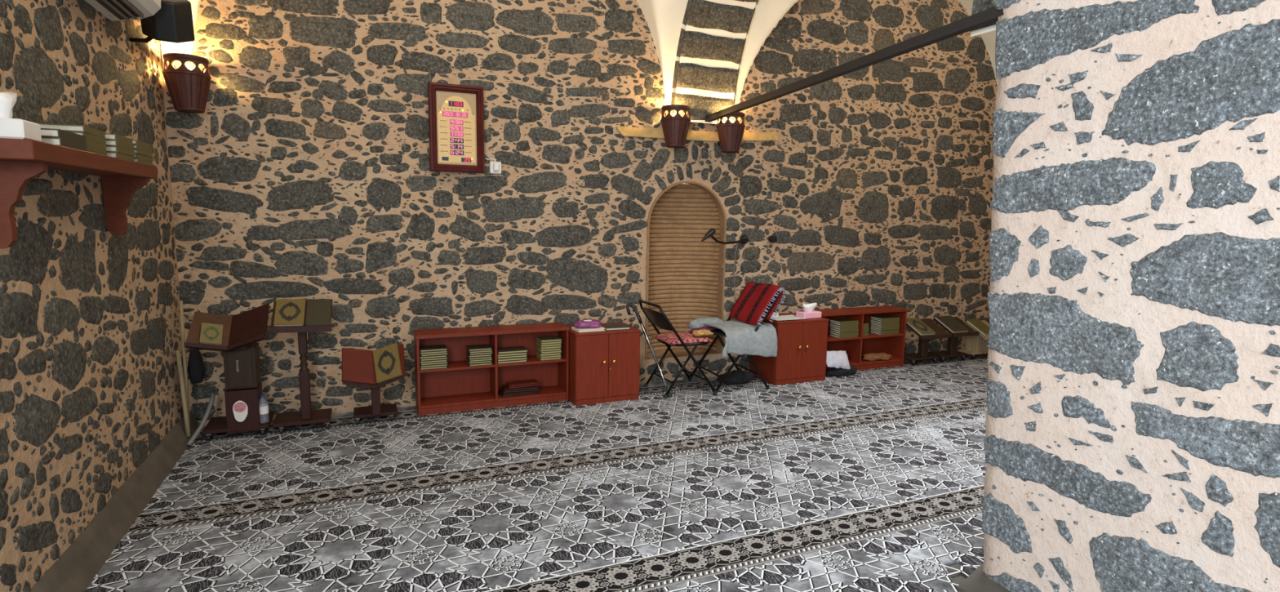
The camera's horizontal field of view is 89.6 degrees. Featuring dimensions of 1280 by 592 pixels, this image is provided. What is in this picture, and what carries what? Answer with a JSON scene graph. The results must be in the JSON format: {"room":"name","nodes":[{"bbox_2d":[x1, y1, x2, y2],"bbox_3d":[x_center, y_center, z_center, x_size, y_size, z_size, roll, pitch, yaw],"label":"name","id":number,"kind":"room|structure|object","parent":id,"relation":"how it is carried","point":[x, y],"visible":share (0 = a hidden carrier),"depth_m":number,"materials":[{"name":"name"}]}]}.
{"room":"mosque","nodes":[
{"label":"mosque","id":0,"kind":"room"},
{"bbox_2d":[0,0,183,591],"bbox_3d":[-2.128,-0.821,2.037,0.034,4.150,5.006,-2,8,-23],"label":"wall","id":1,"kind":"structure","parent":0,"point":[90,324],"depth_m":2.76,"materials":[{"name":"stone"}]},
{"bbox_2d":[0,137,157,248],"bbox_3d":[-2.242,-0.392,2.594,0.196,0.344,1.355,-2,8,-23],"label":"wall shelf","id":2,"kind":"object","parent":1,"relation":"attached to","point":[22,161],"visible":1,"depth_m":2.22,"materials":[{"name":"brown wood"}]},
{"bbox_2d":[0,91,41,141],"bbox_3d":[-2.012,-0.568,2.015,0.170,0.156,0.130,-2,8,-23],"label":"tissue box","id":3,"kind":"object","parent":2,"relation":"on","point":[10,127],"visible":0.93,"depth_m":2.00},
{"bbox_2d":[40,136,87,151],"bbox_3d":[-2.095,-0.537,2.275,0.160,0.028,0.232,-2,8,-23],"label":"book","id":4,"kind":"object","parent":2,"relation":"on","point":[54,140],"visible":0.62,"depth_m":2.24,"materials":[{"name":"paper"}]},
{"bbox_2d":[40,128,86,143],"bbox_3d":[-2.099,-0.566,2.273,0.160,0.028,0.232,-2,8,-23],"label":"book","id":5,"kind":"object","parent":4,"relation":"on","point":[45,132],"visible":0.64,"depth_m":2.22,"materials":[{"name":"paper"}]},
{"bbox_2d":[87,146,106,155],"bbox_3d":[-2.222,-0.569,2.519,0.160,0.024,0.232,-2,8,-24],"label":"book","id":6,"kind":"object","parent":2,"relation":"on","point":[91,149],"visible":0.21,"depth_m":2.55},
{"bbox_2d":[85,139,106,150],"bbox_3d":[-2.222,-0.593,2.514,0.160,0.024,0.232,-2,8,-23],"label":"book","id":7,"kind":"object","parent":6,"relation":"on","point":[89,143],"visible":0.32,"depth_m":2.55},
{"bbox_2d":[69,131,106,144],"bbox_3d":[-2.223,-0.619,2.514,0.160,0.024,0.232,-2,8,-23],"label":"book","id":8,"kind":"object","parent":7,"relation":"on","point":[88,136],"visible":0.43,"depth_m":2.52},
{"bbox_2d":[35,122,105,137],"bbox_3d":[-2.222,-0.643,2.510,0.160,0.024,0.232,-2,8,-24],"label":"book","id":9,"kind":"object","parent":8,"relation":"on","point":[80,128],"visible":0.64,"depth_m":2.43,"materials":[{"name":"paper"}]},
{"bbox_2d":[106,151,134,161],"bbox_3d":[-2.323,-0.604,2.790,0.160,0.024,0.232,-2,8,-23],"label":"book","id":10,"kind":"object","parent":2,"relation":"on","point":[114,154],"visible":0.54,"depth_m":2.77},
{"bbox_2d":[106,145,134,155],"bbox_3d":[-2.321,-0.630,2.789,0.160,0.024,0.232,-2,8,-23],"label":"book","id":11,"kind":"object","parent":10,"relation":"on","point":[108,148],"visible":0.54,"depth_m":2.75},
{"bbox_2d":[106,139,133,150],"bbox_3d":[-2.320,-0.654,2.784,0.160,0.024,0.232,-2,8,-23],"label":"book","id":12,"kind":"object","parent":11,"relation":"on","point":[108,142],"visible":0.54,"depth_m":2.74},
{"bbox_2d":[105,133,133,144],"bbox_3d":[-2.322,-0.679,2.781,0.160,0.024,0.232,-2,8,-24],"label":"book","id":13,"kind":"object","parent":12,"relation":"on","point":[108,136],"visible":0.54,"depth_m":2.74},
{"bbox_2d":[30,409,199,591],"bbox_3d":[-2.107,1.130,2.238,0.108,0.156,4.770,-2,8,-23],"label":"baseboard","id":14,"kind":"structure","parent":1,"relation":"attached to","point":[78,565],"depth_m":2.94,"materials":[{"name":"paint"}]},
{"bbox_2d":[175,349,191,436],"bbox_3d":[-2.907,0.620,4.104,0.090,0.555,0.025,6,9,34],"label":"wooden pole","id":15,"kind":"object","parent":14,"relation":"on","point":[178,354],"visible":1,"depth_m":4.10,"materials":[{"name":"brown wood"}]},
{"bbox_2d":[178,300,191,432],"bbox_3d":[-2.935,0.462,4.159,0.022,0.865,0.097,-3,8,-29],"label":"wooden pole","id":16,"kind":"object","parent":14,"relation":"on","point":[180,302],"visible":0.69,"depth_m":4.15,"materials":[{"name":"brown wood"}]},
{"bbox_2d":[84,0,160,21],"bbox_3d":[-2.390,-1.492,2.872,0.220,0.327,0.885,-2,8,-23],"label":"air conditioner","id":17,"kind":"object","parent":1,"relation":"attached to","point":[113,10],"visible":1,"depth_m":3.13,"materials":[{"name":"white plastic"}]},
{"bbox_2d":[95,0,143,20],"bbox_3d":[-2.396,-1.350,2.886,0.100,0.039,0.760,-2,8,-23],"label":"air vent","id":18,"kind":"object","parent":17,"relation":"attached to","point":[126,10],"depth_m":3.09,"materials":[{"name":"plastic"}]},
{"bbox_2d":[128,0,195,43],"bbox_3d":[-2.593,-1.522,3.534,0.304,0.276,0.253,5,8,28],"label":"loudspeaker","id":19,"kind":"object","parent":1,"relation":"attached to","point":[173,23],"visible":0.94,"depth_m":3.48,"materials":[{"name":"black plastic"}]},
{"bbox_2d":[186,348,204,383],"bbox_3d":[-2.962,0.456,4.304,0.094,0.241,0.118,-2,8,-23],"label":"hanging bag","id":20,"kind":"object","parent":1,"relation":"hanging from","point":[196,368],"visible":0.96,"depth_m":4.27,"materials":[{"name":"black fabric"}]},
{"bbox_2d":[160,0,997,426],"bbox_3d":[0.440,-1.291,5.883,8.150,4.200,0.430,-2,8,-23],"label":"wall","id":21,"kind":"structure","parent":0,"point":[304,172],"depth_m":5.20,"materials":[{"name":"brown stone"}]},
{"bbox_2d":[162,53,211,113],"bbox_3d":[-2.846,-1.331,4.060,0.250,0.330,0.256,0,7,-4],"label":"wall lamp","id":22,"kind":"object","parent":21,"relation":"in","point":[187,83],"visible":1,"depth_m":3.99,"materials":[{"name":"wood"}]},
{"bbox_2d":[427,81,484,173],"bbox_3d":[-1.370,-1.249,4.820,0.395,0.635,0.079,-2,8,-23],"label":"wall clock","id":23,"kind":"object","parent":21,"relation":"attached to","point":[455,112],"visible":1,"depth_m":4.81,"materials":[{"name":"brown wood"}]},
{"bbox_2d":[484,157,501,173],"bbox_3d":[-1.133,-1.007,4.991,0.120,0.119,0.074,-2,8,-23],"label":"wall socket","id":24,"kind":"object","parent":21,"relation":"attached to","point":[495,167],"visible":1,"depth_m":4.98,"materials":[{"name":"white plastic"}]},
{"bbox_2d":[660,104,690,147],"bbox_3d":[0.295,-1.426,5.447,0.256,0.330,0.266,-2,8,-23],"label":"wall lamp","id":25,"kind":"object","parent":21,"relation":"in","point":[675,127],"visible":1,"depth_m":5.36,"materials":[{"name":"wood"}]},
{"bbox_2d":[715,111,745,152],"bbox_3d":[0.790,-1.430,5.661,0.256,0.330,0.266,-4,9,-35],"label":"wall lamp","id":26,"kind":"object","parent":21,"relation":"in","point":[731,133],"visible":0.91,"depth_m":5.58,"materials":[{"name":"wood"}]},
{"bbox_2d":[160,0,998,105],"bbox_3d":[1.899,-1.966,2.599,7.920,1.710,6.600,-2,8,-23],"label":"ceiling","id":27,"kind":"structure","parent":0,"point":[664,18],"depth_m":5.44,"materials":[{"name":"paint"}]},
{"bbox_2d":[945,557,983,587],"bbox_3d":[2.113,1.261,2.353,8.250,0.001,8.300,-2,8,-23],"label":"floor","id":28,"kind":"structure","parent":0,"point":[957,578],"depth_m":2.77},
{"bbox_2d":[84,353,988,591],"bbox_3d":[1.850,1.168,2.990,7.983,0.012,6.590,-2,8,-23],"label":"carpet","id":29,"kind":"object","parent":28,"relation":"on","point":[868,480],"visible":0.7,"depth_m":3.42,"materials":[{"name":"grey carpet"}]},
{"bbox_2d":[186,393,215,446],"bbox_3d":[-2.831,0.795,4.166,0.035,0.276,0.271,1,7,2],"label":"hose","id":30,"kind":"object","parent":29,"relation":"on","point":[209,407],"visible":1,"depth_m":4.17,"materials":[{"name":"plastic"}]},
{"bbox_2d":[183,302,274,440],"bbox_3d":[-2.650,0.490,4.221,0.443,0.885,0.475,-2,8,-23],"label":"lectern","id":31,"kind":"object","parent":29,"relation":"on","point":[241,331],"visible":0.88,"depth_m":4.18,"materials":[{"name":"brown wood"}]},
{"bbox_2d":[199,322,222,345],"bbox_3d":[-2.680,0.238,4.031,0.139,0.144,0.109,-5,9,-38],"label":"book","id":32,"kind":"object","parent":31,"relation":"on","point":[210,333],"visible":1,"depth_m":4.02,"materials":[{"name":"paper"}]},
{"bbox_2d":[233,402,246,412],"bbox_3d":[-2.608,0.725,4.205,0.072,0.068,0.001,-2,8,-23],"label":"print","id":33,"kind":"object","parent":31,"relation":"attached to","point":[239,406],"depth_m":4.20},
{"bbox_2d":[259,394,269,422],"bbox_3d":[-2.522,0.752,4.315,0.064,0.189,0.064,-2,8,-23],"label":"water bottle","id":34,"kind":"object","parent":31,"relation":"on","point":[264,405],"visible":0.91,"depth_m":4.29,"materials":[{"name":"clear plastic"}]},
{"bbox_2d":[269,299,332,433],"bbox_3d":[-2.295,0.473,4.396,0.390,0.885,0.354,-2,8,-23],"label":"book stand","id":35,"kind":"object","parent":29,"relation":"on","point":[306,415],"visible":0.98,"depth_m":4.38,"materials":[{"name":"brown wood"}]},
{"bbox_2d":[273,298,305,326],"bbox_3d":[-2.322,0.110,4.279,0.172,0.162,0.217,-2,8,-22],"label":"book","id":36,"kind":"object","parent":35,"relation":"on","point":[288,312],"visible":1,"depth_m":4.27,"materials":[{"name":"paper"}]},
{"bbox_2d":[305,298,331,325],"bbox_3d":[-2.166,0.110,4.348,0.148,0.159,0.213,-2,8,-22],"label":"book","id":37,"kind":"object","parent":35,"relation":"on","point":[318,310],"visible":1,"depth_m":4.34,"materials":[{"name":"paper"}]},
{"bbox_2d":[342,343,404,424],"bbox_3d":[-1.875,0.625,4.551,0.405,0.558,0.383,-2,8,-23],"label":"book stand","id":38,"kind":"object","parent":29,"relation":"on","point":[358,369],"visible":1,"depth_m":4.49,"materials":[{"name":"brown wood"}]},
{"bbox_2d":[373,342,402,382],"bbox_3d":[-1.770,0.469,4.517,0.160,0.257,0.247,-3,8,-29],"label":"book","id":39,"kind":"object","parent":38,"relation":"on","point":[386,359],"visible":1,"depth_m":4.51,"materials":[{"name":"paper"}]},
{"bbox_2d":[413,322,569,415],"bbox_3d":[-1.148,0.551,5.054,1.158,0.602,0.256,-2,8,-23],"label":"bookcase","id":40,"kind":"object","parent":29,"relation":"on","point":[458,387],"visible":0.87,"depth_m":5.06,"materials":[{"name":"brown wood"}]},
{"bbox_2d":[419,365,447,369],"bbox_3d":[-1.555,0.524,4.839,0.192,0.016,0.150,-2,8,-24],"label":"book","id":41,"kind":"object","parent":40,"relation":"on","point":[445,366],"visible":0.29,"depth_m":4.77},
{"bbox_2d":[419,363,447,368],"bbox_3d":[-1.551,0.508,4.835,0.192,0.016,0.150,-2,8,-24],"label":"book","id":42,"kind":"object","parent":41,"relation":"on","point":[436,365],"visible":0.32,"depth_m":4.77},
{"bbox_2d":[420,360,447,365],"bbox_3d":[-1.550,0.491,4.836,0.192,0.016,0.150,-2,8,-23],"label":"book","id":43,"kind":"object","parent":42,"relation":"on","point":[441,362],"visible":0.27,"depth_m":4.77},
{"bbox_2d":[419,359,447,363],"bbox_3d":[-1.552,0.475,4.828,0.192,0.016,0.150,-2,8,-23],"label":"book","id":44,"kind":"object","parent":43,"relation":"on","point":[443,360],"visible":0.32,"depth_m":4.76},
{"bbox_2d":[419,355,447,361],"bbox_3d":[-1.549,0.458,4.828,0.192,0.016,0.150,-2,8,-24],"label":"book","id":45,"kind":"object","parent":44,"relation":"on","point":[434,358],"visible":0.27,"depth_m":4.76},
{"bbox_2d":[419,355,446,359],"bbox_3d":[-1.552,0.441,4.825,0.192,0.016,0.150,-2,8,-22],"label":"book","id":46,"kind":"object","parent":45,"relation":"on","point":[436,356],"visible":0.3,"depth_m":4.76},
{"bbox_2d":[419,351,448,356],"bbox_3d":[-1.548,0.423,4.830,0.192,0.016,0.150,-2,8,-24],"label":"book","id":47,"kind":"object","parent":46,"relation":"on","point":[441,353],"visible":0.32,"depth_m":4.76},
{"bbox_2d":[419,350,447,354],"bbox_3d":[-1.548,0.408,4.821,0.192,0.016,0.150,-2,8,-23],"label":"book","id":48,"kind":"object","parent":47,"relation":"on","point":[443,351],"visible":0.32,"depth_m":4.75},
{"bbox_2d":[419,344,447,351],"bbox_3d":[-1.549,0.391,4.819,0.192,0.016,0.150,-2,8,-24],"label":"book","id":49,"kind":"object","parent":48,"relation":"on","point":[438,347],"visible":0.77,"depth_m":4.79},
{"bbox_2d":[466,360,492,366],"bbox_3d":[-1.238,0.513,4.971,0.172,0.016,0.150,-2,8,-24],"label":"book","id":50,"kind":"object","parent":40,"relation":"on","point":[486,363],"visible":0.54,"depth_m":4.91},
{"bbox_2d":[466,357,492,364],"bbox_3d":[-1.242,0.496,4.974,0.172,0.016,0.150,-2,8,-23],"label":"book","id":51,"kind":"object","parent":50,"relation":"on","point":[467,360],"visible":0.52,"depth_m":4.91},
{"bbox_2d":[466,357,492,362],"bbox_3d":[-1.237,0.480,4.969,0.172,0.016,0.150,-2,8,-23],"label":"book","id":52,"kind":"object","parent":51,"relation":"on","point":[486,359],"visible":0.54,"depth_m":4.90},
{"bbox_2d":[466,354,492,359],"bbox_3d":[-1.238,0.464,4.963,0.172,0.016,0.150,-2,8,-24],"label":"book","id":53,"kind":"object","parent":52,"relation":"on","point":[489,357],"visible":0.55,"depth_m":4.90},
{"bbox_2d":[466,351,492,357],"bbox_3d":[-1.240,0.447,4.967,0.172,0.016,0.150,-2,8,-23],"label":"book","id":54,"kind":"object","parent":53,"relation":"on","point":[467,353],"visible":0.52,"depth_m":4.91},
{"bbox_2d":[466,350,493,355],"bbox_3d":[-1.235,0.430,4.968,0.172,0.016,0.150,-2,8,-24],"label":"book","id":55,"kind":"object","parent":54,"relation":"on","point":[486,353],"visible":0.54,"depth_m":4.91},
{"bbox_2d":[466,348,493,353],"bbox_3d":[-1.235,0.414,4.963,0.172,0.016,0.150,-2,8,-24],"label":"book","id":56,"kind":"object","parent":55,"relation":"on","point":[480,351],"visible":0.48,"depth_m":4.90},
{"bbox_2d":[466,343,492,351],"bbox_3d":[-1.239,0.397,4.958,0.172,0.016,0.150,-2,8,-24],"label":"book","id":57,"kind":"object","parent":56,"relation":"on","point":[476,347],"visible":1,"depth_m":4.93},
{"bbox_2d":[497,359,527,364],"bbox_3d":[-1.019,0.502,5.072,0.232,0.019,0.150,-2,8,-24],"label":"book","id":58,"kind":"object","parent":40,"relation":"on","point":[516,361],"visible":0.29,"depth_m":5.01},
{"bbox_2d":[497,356,527,361],"bbox_3d":[-1.015,0.483,5.066,0.232,0.019,0.150,-2,8,-23],"label":"book","id":59,"kind":"object","parent":58,"relation":"on","point":[525,357],"visible":0.3,"depth_m":5.00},
{"bbox_2d":[497,355,527,359],"bbox_3d":[-1.017,0.463,5.068,0.232,0.019,0.150,-2,8,-23],"label":"book","id":60,"kind":"object","parent":59,"relation":"on","point":[516,356],"visible":0.29,"depth_m":5.00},
{"bbox_2d":[497,351,527,356],"bbox_3d":[-1.016,0.445,5.058,0.232,0.019,0.150,-2,8,-24],"label":"book","id":61,"kind":"object","parent":60,"relation":"on","point":[514,353],"visible":0.29,"depth_m":4.99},
{"bbox_2d":[497,346,528,354],"bbox_3d":[-1.010,0.425,5.062,0.232,0.019,0.150,-2,8,-23],"label":"book","id":62,"kind":"object","parent":61,"relation":"on","point":[517,348],"visible":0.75,"depth_m":5.03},
{"bbox_2d":[497,389,539,397],"bbox_3d":[-0.966,0.762,5.143,0.300,0.026,0.160,-2,8,-24],"label":"book stand","id":63,"kind":"object","parent":40,"relation":"on","point":[500,392],"visible":0.69,"depth_m":5.07,"materials":[{"name":"brown wood"}]},
{"bbox_2d":[501,385,539,392],"bbox_3d":[-0.956,0.732,5.143,0.280,0.026,0.150,-2,8,-20],"label":"book stand","id":64,"kind":"object","parent":63,"relation":"on","point":[504,388],"visible":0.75,"depth_m":5.08,"materials":[{"name":"brown wood"}]},
{"bbox_2d":[504,378,540,388],"bbox_3d":[-0.937,0.701,5.147,0.260,0.026,0.120,-3,8,-28],"label":"book stand","id":65,"kind":"object","parent":64,"relation":"on","point":[521,384],"visible":1,"depth_m":5.11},
{"bbox_2d":[536,355,561,360],"bbox_3d":[-0.736,0.491,5.198,0.170,0.018,0.150,-2,8,-23],"label":"book","id":66,"kind":"object","parent":40,"relation":"on","point":[537,357],"visible":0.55,"depth_m":5.14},
{"bbox_2d":[536,353,561,358],"bbox_3d":[-0.735,0.473,5.194,0.170,0.018,0.150,-2,8,-24],"label":"book","id":67,"kind":"object","parent":66,"relation":"on","point":[538,355],"visible":0.52,"depth_m":5.13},
{"bbox_2d":[535,350,561,355],"bbox_3d":[-0.736,0.456,5.188,0.170,0.018,0.150,-2,8,-23],"label":"book","id":68,"kind":"object","parent":67,"relation":"on","point":[536,351],"visible":0.55,"depth_m":5.13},
{"bbox_2d":[536,348,562,354],"bbox_3d":[-0.731,0.437,5.189,0.170,0.018,0.150,-2,8,-23],"label":"book","id":69,"kind":"object","parent":68,"relation":"on","point":[557,351],"visible":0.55,"depth_m":5.13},
{"bbox_2d":[536,346,561,351],"bbox_3d":[-0.735,0.419,5.183,0.170,0.018,0.150,-2,8,-23],"label":"book","id":70,"kind":"object","parent":69,"relation":"on","point":[537,348],"visible":0.59,"depth_m":5.12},
{"bbox_2d":[536,343,561,349],"bbox_3d":[-0.733,0.400,5.188,0.170,0.018,0.150,-2,8,-23],"label":"book","id":71,"kind":"object","parent":70,"relation":"on","point":[537,345],"visible":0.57,"depth_m":5.12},
{"bbox_2d":[536,341,561,346],"bbox_3d":[-0.733,0.382,5.184,0.170,0.018,0.150,-2,8,-24],"label":"book","id":72,"kind":"object","parent":71,"relation":"on","point":[537,343],"visible":0.54,"depth_m":5.12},
{"bbox_2d":[536,339,562,344],"bbox_3d":[-0.730,0.364,5.181,0.170,0.018,0.150,-2,8,-24],"label":"book","id":73,"kind":"object","parent":72,"relation":"on","point":[537,340],"visible":0.55,"depth_m":5.12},
{"bbox_2d":[536,335,562,342],"bbox_3d":[-0.730,0.345,5.180,0.170,0.018,0.150,-2,8,-24],"label":"book","id":74,"kind":"object","parent":73,"relation":"on","point":[552,338],"visible":1,"depth_m":5.15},
{"bbox_2d":[565,321,640,405],"bbox_3d":[-0.324,0.546,5.306,0.554,0.575,0.430,-2,8,-23],"label":"base cabinet","id":75,"kind":"object","parent":29,"relation":"on","point":[604,366],"visible":0.95,"depth_m":5.13,"materials":[{"name":"brown wood"}]},
{"bbox_2d":[571,326,604,332],"bbox_3d":[-0.413,0.262,5.168,0.225,0.020,0.160,-3,8,-26],"label":"book","id":76,"kind":"object","parent":75,"relation":"on","point":[578,330],"visible":0.62,"depth_m":5.11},
{"bbox_2d":[573,319,602,328],"bbox_3d":[-0.415,0.221,5.162,0.232,0.062,0.134,-2,8,-23],"label":"packet","id":77,"kind":"object","parent":76,"relation":"on","point":[589,323],"visible":1,"depth_m":5.12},
{"bbox_2d":[601,324,630,330],"bbox_3d":[-0.202,0.254,5.259,0.205,0.020,0.160,-2,8,-21],"label":"book","id":78,"kind":"object","parent":75,"relation":"on","point":[608,326],"visible":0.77,"depth_m":5.21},
{"bbox_2d":[626,302,672,397],"bbox_3d":[0.080,0.450,5.361,0.409,0.770,0.069,3,7,13],"label":"stick","id":79,"kind":"object","parent":29,"relation":"on","point":[630,304],"visible":1,"depth_m":5.35,"materials":[{"name":"silver metal"}]},
{"bbox_2d":[639,299,715,398],"bbox_3d":[0.313,0.429,5.518,0.558,0.778,0.460,-2,8,-24],"label":"folding chair","id":80,"kind":"object","parent":29,"relation":"on","point":[660,320],"visible":0.8,"depth_m":5.37,"materials":[{"name":"black metal"}]},
{"bbox_2d":[651,332,712,345],"bbox_3d":[0.358,0.350,5.522,0.400,0.046,0.371,-2,8,-23],"label":"cushion","id":81,"kind":"object","parent":80,"relation":"on","point":[670,339],"visible":0.88,"depth_m":5.42,"materials":[{"name":"fabric"}]},
{"bbox_2d":[692,328,713,336],"bbox_3d":[0.531,0.306,5.477,0.184,0.053,0.128,-2,8,-23],"label":"cloth","id":82,"kind":"object","parent":81,"relation":"on","point":[700,332],"visible":1,"depth_m":5.45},
{"bbox_2d":[701,228,748,319],"bbox_3d":[0.750,-0.074,5.759,0.075,1.058,0.780,6,9,37],"label":"microphone","id":83,"kind":"object","parent":29,"relation":"on","point":[744,239],"visible":0.94,"depth_m":5.78,"materials":[{"name":"black plastic"}]},
{"bbox_2d":[688,281,779,395],"bbox_3d":[0.834,0.351,5.724,0.640,0.897,0.529,-2,8,-21],"label":"folding chair","id":84,"kind":"object","parent":29,"relation":"on","point":[717,332],"visible":0.45,"depth_m":5.57,"materials":[{"name":"black metal"}]},
{"bbox_2d":[687,317,723,328],"bbox_3d":[0.597,0.254,5.793,0.374,0.122,0.172,-2,8,-23],"label":"bundle","id":85,"kind":"object","parent":84,"relation":"on","point":[699,322],"visible":0.5,"depth_m":5.72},
{"bbox_2d":[703,319,777,356],"bbox_3d":[0.859,0.370,5.677,0.521,0.283,0.505,-2,8,-23],"label":"blanket","id":86,"kind":"object","parent":84,"relation":"on","point":[743,338],"visible":0.92,"depth_m":5.49,"materials":[{"name":"fabric"}]},
{"bbox_2d":[728,281,786,327],"bbox_3d":[1.041,0.064,5.750,0.279,0.354,0.497,-2,8,-23],"label":"rug","id":87,"kind":"object","parent":84,"relation":"on","point":[754,300],"visible":0.98,"depth_m":5.69,"materials":[{"name":"fabric"}]},
{"bbox_2d":[715,369,755,384],"bbox_3d":[0.871,0.732,5.858,0.378,0.106,0.236,-2,8,-23],"label":"bundle","id":88,"kind":"object","parent":29,"relation":"on","point":[735,376],"visible":0.92,"depth_m":5.79,"materials":[{"name":"black fabric"}]},
{"bbox_2d":[749,312,829,385],"bbox_3d":[1.395,0.483,6.024,0.568,0.575,0.450,-2,8,-23],"label":"base cabinet","id":89,"kind":"object","parent":29,"relation":"on","point":[802,344],"visible":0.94,"depth_m":5.85,"materials":[{"name":"brown wood"}]},
{"bbox_2d":[769,314,805,320],"bbox_3d":[1.333,0.199,5.916,0.340,0.005,0.240,-2,8,-23],"label":"paper sheet","id":90,"kind":"object","parent":89,"relation":"on","point":[791,317],"visible":0.88,"depth_m":5.89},
{"bbox_2d":[795,302,821,319],"bbox_3d":[1.566,0.132,5.975,0.215,0.140,0.115,-3,8,-28],"label":"tissue box","id":91,"kind":"object","parent":89,"relation":"on","point":[809,312],"visible":1,"depth_m":5.94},
{"bbox_2d":[826,364,857,376],"bbox_3d":[1.928,0.710,6.186,0.393,0.102,0.146,-2,8,-23],"label":"bag","id":92,"kind":"object","parent":29,"relation":"on","point":[840,371],"visible":0.73,"depth_m":6.12,"materials":[{"name":"fabric"}]},
{"bbox_2d":[826,350,850,368],"bbox_3d":[1.869,0.609,6.121,0.295,0.183,0.110,-3,8,-27],"label":"bag","id":93,"kind":"object","parent":92,"relation":"on","point":[837,359],"visible":0.96,"depth_m":6.09,"materials":[{"name":"fabric"}]},
{"bbox_2d":[800,305,907,373],"bbox_3d":[2.142,0.430,6.472,1.138,0.592,0.256,-2,8,-23],"label":"bookcase","id":94,"kind":"object","parent":29,"relation":"on","point":[893,344],"visible":0.45,"depth_m":6.53,"materials":[{"name":"brown wood"}]},
{"bbox_2d":[829,333,857,338],"bbox_3d":[2.014,0.390,6.386,0.225,0.020,0.160,-2,8,-23],"label":"book","id":95,"kind":"object","parent":94,"relation":"on","point":[830,335],"visible":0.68,"depth_m":6.32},
{"bbox_2d":[829,331,858,336],"bbox_3d":[2.018,0.369,6.383,0.225,0.020,0.160,-2,8,-23],"label":"book","id":96,"kind":"object","parent":95,"relation":"on","point":[833,333],"visible":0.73,"depth_m":6.32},
{"bbox_2d":[829,329,857,333],"bbox_3d":[2.016,0.348,6.384,0.225,0.020,0.160,-2,8,-23],"label":"book","id":97,"kind":"object","parent":96,"relation":"on","point":[831,331],"visible":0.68,"depth_m":6.32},
{"bbox_2d":[829,327,858,332],"bbox_3d":[2.019,0.329,6.377,0.225,0.020,0.160,-2,8,-23],"label":"book","id":98,"kind":"object","parent":97,"relation":"on","point":[833,329],"visible":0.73,"depth_m":6.31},
{"bbox_2d":[829,325,858,329],"bbox_3d":[2.014,0.308,6.375,0.225,0.020,0.160,-2,8,-23],"label":"book","id":99,"kind":"object","parent":98,"relation":"on","point":[831,326],"visible":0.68,"depth_m":6.31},
{"bbox_2d":[829,323,858,328],"bbox_3d":[2.013,0.288,6.371,0.225,0.020,0.160,-2,8,-24],"label":"book","id":100,"kind":"object","parent":99,"relation":"on","point":[831,324],"visible":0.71,"depth_m":6.30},
{"bbox_2d":[829,321,858,325],"bbox_3d":[2.019,0.267,6.374,0.225,0.020,0.160,-2,8,-23],"label":"book","id":101,"kind":"object","parent":100,"relation":"on","point":[832,322],"visible":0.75,"depth_m":6.31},
{"bbox_2d":[829,318,858,324],"bbox_3d":[2.013,0.246,6.371,0.225,0.020,0.160,-2,8,-23],"label":"book","id":102,"kind":"object","parent":101,"relation":"on","point":[840,321],"visible":0.96,"depth_m":6.33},
{"bbox_2d":[861,352,891,360],"bbox_3d":[2.431,0.613,6.590,0.407,0.066,0.173,-2,8,-23],"label":"folded cloth","id":103,"kind":"object","parent":94,"relation":"on","point":[871,356],"visible":0.99,"depth_m":6.53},
{"bbox_2d":[903,318,951,365],"bbox_3d":[2.951,0.485,6.698,0.406,0.452,0.330,-2,8,-23],"label":"desk","id":104,"kind":"object","parent":29,"relation":"on","point":[922,353],"visible":0.75,"depth_m":6.68,"materials":[{"name":"brown wood"}]},
{"bbox_2d":[906,317,935,335],"bbox_3d":[2.872,0.315,6.625,0.192,0.141,0.255,-2,8,-23],"label":"book","id":105,"kind":"object","parent":104,"relation":"on","point":[917,325],"visible":0.95,"depth_m":6.60,"materials":[{"name":"paper"}]},
{"bbox_2d":[928,316,979,362],"bbox_3d":[3.332,0.470,6.862,0.370,0.452,0.330,-2,8,-23],"label":"desk","id":106,"kind":"object","parent":29,"relation":"on","point":[952,344],"visible":0.78,"depth_m":6.84,"materials":[{"name":"brown wood"}]},
{"bbox_2d":[934,315,968,333],"bbox_3d":[3.289,0.299,6.805,0.224,0.141,0.255,-2,8,-23],"label":"book","id":107,"kind":"object","parent":106,"relation":"on","point":[949,322],"visible":1,"depth_m":6.78,"materials":[{"name":"paper"}]},
{"bbox_2d":[957,320,989,359],"bbox_3d":[3.745,0.484,7.044,0.370,0.392,0.330,-2,8,-23],"label":"desk","id":108,"kind":"object","parent":29,"relation":"on","point":[975,344],"visible":0.49,"depth_m":7.02,"materials":[{"name":"brown wood"}]},
{"bbox_2d":[965,318,989,336],"bbox_3d":[3.699,0.340,6.988,0.180,0.146,0.258,-2,8,-23],"label":"book","id":109,"kind":"object","parent":108,"relation":"on","point":[976,323],"visible":0.75,"depth_m":6.98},
{"bbox_2d":[982,0,1279,591],"bbox_3d":[2.096,-0.715,1.976,0.739,4.210,1.988,-2,8,-23],"label":"stone pillar","id":110,"kind":"structure","parent":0,"point":[1131,442],"depth_m":2.16,"materials":[{"name":"stone"}]},
{"bbox_2d":[671,0,758,124],"bbox_3d":[1.201,-2.284,4.065,0.590,1.950,3.900,-2,8,-23],"label":"arch","id":111,"kind":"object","parent":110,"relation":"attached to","point":[712,41],"depth_m":5.45,"materials":[{"name":"paint"}]},
{"bbox_2d":[705,6,1004,121],"bbox_3d":[1.030,-1.344,4.103,0.046,0.046,3.333,-1,7,-16],"label":"bar","id":112,"kind":"object","parent":110,"relation":"attached to","point":[990,15],"visible":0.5,"depth_m":3.33,"materials":[{"name":"paint"}]},
{"bbox_2d":[969,0,995,36],"bbox_3d":[2.510,-1.883,1.062,0.590,1.950,3.900,-2,8,-23],"label":"trim","id":113,"kind":"structure","parent":110,"relation":"attached to","point":[978,6],"depth_m":2.78,"materials":[{"name":"paint"}]},
{"bbox_2d":[956,563,1010,591],"bbox_3d":[2.020,1.374,1.300,0.260,0.012,3.230,-2,8,-23],"label":"trim","id":114,"kind":"structure","parent":110,"relation":"attached to","point":[978,580],"depth_m":2.65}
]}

